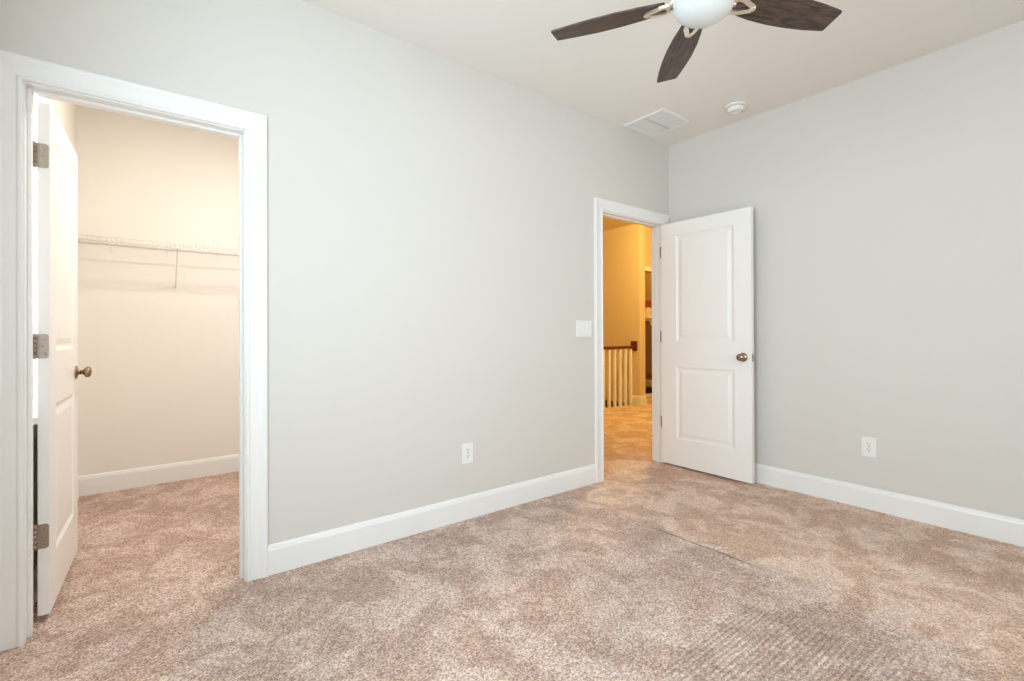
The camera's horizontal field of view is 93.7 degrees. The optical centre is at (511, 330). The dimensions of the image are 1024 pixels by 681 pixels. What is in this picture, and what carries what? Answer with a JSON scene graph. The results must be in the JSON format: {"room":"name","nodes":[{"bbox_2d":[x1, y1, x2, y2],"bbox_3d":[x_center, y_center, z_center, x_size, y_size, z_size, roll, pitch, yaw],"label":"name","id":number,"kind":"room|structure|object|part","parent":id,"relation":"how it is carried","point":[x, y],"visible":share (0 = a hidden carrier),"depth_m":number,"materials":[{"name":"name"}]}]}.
{"room":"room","nodes":[
{"label":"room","id":0,"kind":"room"},
{"bbox_2d":[33,98,76,605],"bbox_3d":[-2.517,-0.230,2.583,0.115,2.740,2.005,0,0,-38],"label":"wall","id":1,"kind":"structure","parent":0,"point":[66,113],"depth_m":2.54,"materials":[{"name":"white paint"}]},
{"bbox_2d":[33,96,45,439],"bbox_3d":[-2.050,-0.364,2.028,0.145,1.598,0.505,0,0,-38],"label":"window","id":2,"kind":"structure","parent":1,"relation":"in","point":[35,98],"depth_m":2.20,"materials":[{"name":"white paint"}]},
{"bbox_3d":[-2.008,0.351,2.057,0.045,0.028,0.505,0,0,-38],"label":"sill","id":3,"kind":"part","parent":2,"relation":"part of","materials":[{"name":"white paint"}]},
{"bbox_2d":[35,454,238,601],"bbox_3d":[-1.841,1.071,3.025,1.492,0.138,1.890,0,0,-38],"label":"baseboard","id":4,"kind":"structure","parent":1,"relation":"attached to","point":[91,484],"depth_m":3.56,"materials":[{"name":"white paint"}]},
{"bbox_2d":[33,101,91,615],"bbox_3d":[-2.022,0.108,2.145,0.159,2.002,0.736,0,0,-35],"label":"door","id":5,"kind":"structure","parent":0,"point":[55,345],"depth_m":1.96,"materials":[{"name":"white paint"}]},
{"bbox_3d":[-2.143,0.207,2.411,0.048,0.055,0.055,0,0,-35],"label":"knob","id":6,"kind":"part","parent":5,"relation":"part of","materials":[{"name":"gold metal"}]},
{"bbox_2d":[77,105,238,475],"bbox_3d":[-2.413,-0.226,3.857,1.607,2.740,0.115,0,0,-38],"label":"wall","id":7,"kind":"structure","parent":0,"point":[162,387],"depth_m":3.59,"materials":[{"name":"white paint"}]},
{"bbox_2d":[78,234,238,289],"bbox_3d":[-2.329,-0.471,3.655,1.484,0.317,0.310,0,0,-38],"label":"wire shelf","id":8,"kind":"object","parent":7,"relation":"attached to","point":[112,244],"visible":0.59,"depth_m":3.45,"materials":[{"name":"white metal"}]},
{"bbox_3d":[-2.419,-0.619,3.770,1.484,0.007,0.007,0,0,-38],"label":"rail","id":9,"kind":"part","parent":8,"relation":"part of","materials":[{"name":"white metal"}]},
{"bbox_3d":[-2.332,-0.619,3.657,1.484,0.006,0.006,0,0,-38],"label":"rail","id":10,"kind":"part","parent":8,"relation":"part of","materials":[{"name":"white metal"}]},
{"bbox_3d":[-2.237,-0.592,3.535,1.484,0.007,0.007,0,0,-38],"label":"lip rail","id":11,"kind":"part","parent":8,"relation":"part of","materials":[{"name":"white metal"}]},
{"bbox_3d":[-2.239,-0.625,3.537,1.484,0.007,0.007,0,0,-38],"label":"rail","id":12,"kind":"part","parent":8,"relation":"part of","materials":[{"name":"white metal"}]},
{"bbox_2d":[0,0,668,544],"bbox_3d":[1.535,-0.268,4.375,8.935,2.800,0.115,0,0,-38],"label":"wall","id":13,"kind":"structure","parent":0,"point":[430,216],"depth_m":2.62,"materials":[{"name":"white paint"}]},
{"bbox_2d":[0,50,267,651],"bbox_3d":[-1.522,0.069,1.998,0.889,2.132,0.136,0,0,-38],"label":"door frame","id":14,"kind":"structure","parent":13,"relation":"attached to","point":[22,77],"depth_m":1.80,"materials":[{"name":"white paint"}]},
{"bbox_2d":[268,464,595,575],"bbox_3d":[-0.254,1.065,2.903,2.222,0.138,0.014,0,0,-38],"label":"baseboard","id":15,"kind":"structure","parent":13,"relation":"attached to","point":[298,552],"depth_m":2.67,"materials":[{"name":"white paint"}]},
{"bbox_2d":[462,442,472,463],"bbox_3d":[-0.268,0.739,2.897,0.078,0.122,0.009,0,0,-38],"label":"wall outlet","id":16,"kind":"object","parent":13,"relation":"attached to","point":[467,448],"visible":1,"depth_m":2.89,"materials":[{"name":"white plastic"}]},
{"bbox_2d":[576,320,591,336],"bbox_3d":[0.531,-0.016,3.512,0.160,0.120,0.019,0,0,-38],"label":"light switch","id":17,"kind":"object","parent":13,"relation":"attached to","point":[583,327],"visible":1,"depth_m":3.51,"materials":[{"name":"white plastic"}]},
{"bbox_2d":[594,197,669,482],"bbox_3d":[0.964,0.066,3.919,0.951,2.132,0.136,0,0,-38],"label":"door frame","id":18,"kind":"structure","parent":13,"relation":"attached to","point":[602,208],"depth_m":3.82,"materials":[{"name":"white paint"}]},
{"bbox_2d":[660,207,754,483],"bbox_3d":[1.513,0.105,3.805,0.159,2.014,0.809,0,0,-37],"label":"door","id":19,"kind":"structure","parent":13,"relation":"in","point":[707,333],"depth_m":3.75,"materials":[{"name":"white paint"}]},
{"bbox_3d":[1.672,0.195,3.506,0.048,0.055,0.055,0,0,-37],"label":"knob","id":20,"kind":"part","parent":19,"relation":"part of","materials":[{"name":"gold metal"}]},
{"bbox_2d":[0,386,1023,680],"bbox_3d":[1.287,1.194,4.699,8.935,0.120,7.295,0,0,-38],"label":"floor","id":21,"kind":"structure","parent":0,"point":[652,570],"depth_m":2.04,"materials":[{"name":"carpet"}]},
{"bbox_2d":[603,341,636,408],"bbox_3d":[1.042,0.604,6.787,2.182,1.075,0.110,0,0,-38],"label":"stair railing","id":22,"kind":"object","parent":21,"relation":"on","point":[633,347],"visible":0.34,"depth_m":7.22,"materials":[{"name":"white wood"}]},
{"bbox_3d":[1.054,0.251,6.798,2.105,0.044,0.052,0,0,-38],"label":"handrail","id":23,"kind":"part","parent":22,"relation":"part of","materials":[{"name":"brown wood"}]},
{"bbox_2d":[645,386,651,393],"bbox_3d":[2.394,1.042,8.462,0.330,0.082,0.245,0,0,-38],"label":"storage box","id":24,"kind":"object","parent":21,"relation":"on","point":[648,389],"visible":0.44,"depth_m":8.32,"materials":[{"name":"black"}]},
{"bbox_2d":[603,224,645,407],"bbox_3d":[1.425,0.544,8.188,0.138,4.400,1.947,0,0,-38],"label":"wall","id":25,"kind":"structure","parent":0,"point":[623,247],"depth_m":7.59,"materials":[{"name":"beige paint"}]},
{"bbox_2d":[632,380,651,404],"bbox_3d":[2.017,1.070,7.266,4.400,0.138,3.885,0,0,-38],"label":"baseboard","id":26,"kind":"structure","parent":25,"relation":"attached to","point":[637,400],"depth_m":7.44,"materials":[{"name":"white paint"}]},
{"bbox_2d":[603,217,650,230],"bbox_3d":[0.995,-1.709,6.569,7.105,0.100,4.005,0,0,-38],"label":"ceiling","id":27,"kind":"structure","parent":0,"point":[608,224],"depth_m":7.48,"materials":[{"name":"beige paint"}]},
{"bbox_2d":[645,227,651,272],"bbox_3d":[2.779,-0.261,8.211,2.035,2.800,0.120,0,0,-38],"label":"wall","id":28,"kind":"structure","parent":0,"point":[648,260],"depth_m":7.68,"materials":[{"name":"beige paint"}]},
{"bbox_2d":[645,266,651,271],"bbox_3d":[2.389,0.057,7.817,0.935,2.165,0.025,0,0,-38],"label":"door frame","id":29,"kind":"structure","parent":28,"relation":"attached to","point":[646,267],"depth_m":7.65,"materials":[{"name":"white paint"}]},
{"bbox_2d":[645,272,651,379],"bbox_3d":[2.958,-0.262,8.078,2.155,2.800,4.005,0,0,-38],"label":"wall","id":30,"kind":"structure","parent":0,"point":[648,276],"depth_m":9.85,"materials":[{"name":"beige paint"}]},
{"bbox_2d":[645,321,651,378],"bbox_3d":[2.415,0.332,8.591,0.394,1.020,0.224,0,0,-25],"label":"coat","id":31,"kind":"object","parent":30,"relation":"hanging from","point":[648,328],"visible":0.34,"depth_m":8.48,"materials":[{"name":"brown fabric"}]},
{"bbox_2d":[645,300,651,306],"bbox_3d":[2.392,-0.483,8.453,0.176,0.110,0.146,0,0,-16],"label":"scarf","id":32,"kind":"object","parent":30,"relation":"hanging from","point":[648,303],"visible":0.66,"depth_m":8.39,"materials":[{"name":"red fabric"}]},
{"bbox_2d":[645,307,651,318],"bbox_3d":[2.389,-0.319,8.425,0.175,0.200,0.128,0,0,-19],"label":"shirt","id":33,"kind":"object","parent":32,"relation":"hanging from","point":[648,311],"visible":0.71,"depth_m":8.37,"materials":[{"name":"beige fabric"}]},
{"bbox_2d":[301,0,1023,145],"bbox_3d":[0.021,-1.659,2.473,4.215,0.100,5.295,0,0,-38],"label":"ceiling","id":34,"kind":"structure","parent":0,"point":[610,76],"depth_m":2.71,"materials":[{"name":"white paint"}]},
{"bbox_2d":[624,108,690,136],"bbox_3d":[1.123,-1.603,3.707,0.356,0.012,0.356,0,0,-38],"label":"ceiling vent","id":35,"kind":"object","parent":34,"relation":"in","point":[660,121],"visible":1,"depth_m":3.69,"materials":[{"name":"white plastic"}]},
{"bbox_2d":[551,0,841,82],"bbox_3d":[0.682,-1.353,1.661,1.068,0.522,1.053,0,0,-38],"label":"ceiling fan","id":36,"kind":"object","parent":34,"relation":"hanging from","point":[693,16],"visible":1,"depth_m":1.78,"materials":[{"name":"brown wood"}]},
{"bbox_3d":[0.363,-1.172,1.824,0.422,0.006,0.125,0,11,23],"label":"blade","id":37,"kind":"part","parent":36,"relation":"part of","materials":[{"name":"brown wood"}]},
{"bbox_3d":[0.707,-1.173,2.030,0.125,0.006,0.422,-11,-1,5],"label":"blade","id":38,"kind":"part","parent":36,"relation":"part of","materials":[{"name":"brown wood"}]},
{"bbox_3d":[0.677,-1.132,1.690,0.209,0.080,0.209,0,0,-38],"label":"lamp shade","id":39,"kind":"part","parent":36,"relation":"part of","materials":[{"name":"white glass"}]},
{"bbox_3d":[1.009,-1.175,1.767,0.422,0.006,0.125,0,-11,-13],"label":"blade","id":40,"kind":"part","parent":36,"relation":"part of","materials":[{"name":"brown wood"}]},
{"bbox_2d":[725,101,746,114],"bbox_3d":[1.600,-1.586,3.431,0.146,0.050,0.146,0,0,-38],"label":"smoke detector","id":41,"kind":"object","parent":34,"relation":"attached to","point":[737,107],"visible":1,"depth_m":3.39,"materials":[{"name":"white plastic"}]},
{"bbox_2d":[669,20,1023,519],"bbox_3d":[2.387,-0.246,2.954,0.115,2.740,3.175,0,0,-38],"label":"wall","id":42,"kind":"structure","parent":0,"point":[887,204],"depth_m":2.92,"materials":[{"name":"white paint"}]},
{"bbox_2d":[862,436,876,457],"bbox_3d":[2.253,0.733,3.027,0.009,0.122,0.078,0,0,-38],"label":"wall outlet","id":43,"kind":"object","parent":42,"relation":"attached to","point":[869,445],"visible":1,"depth_m":3.02,"materials":[{"name":"white plastic"}]},
{"bbox_2d":[754,463,1023,546],"bbox_3d":[2.306,1.056,2.955,0.014,0.138,3.058,0,0,-38],"label":"baseboard","id":44,"kind":"structure","parent":42,"relation":"attached to","point":[1002,528],"depth_m":2.89,"materials":[{"name":"white paint"}]}
]}

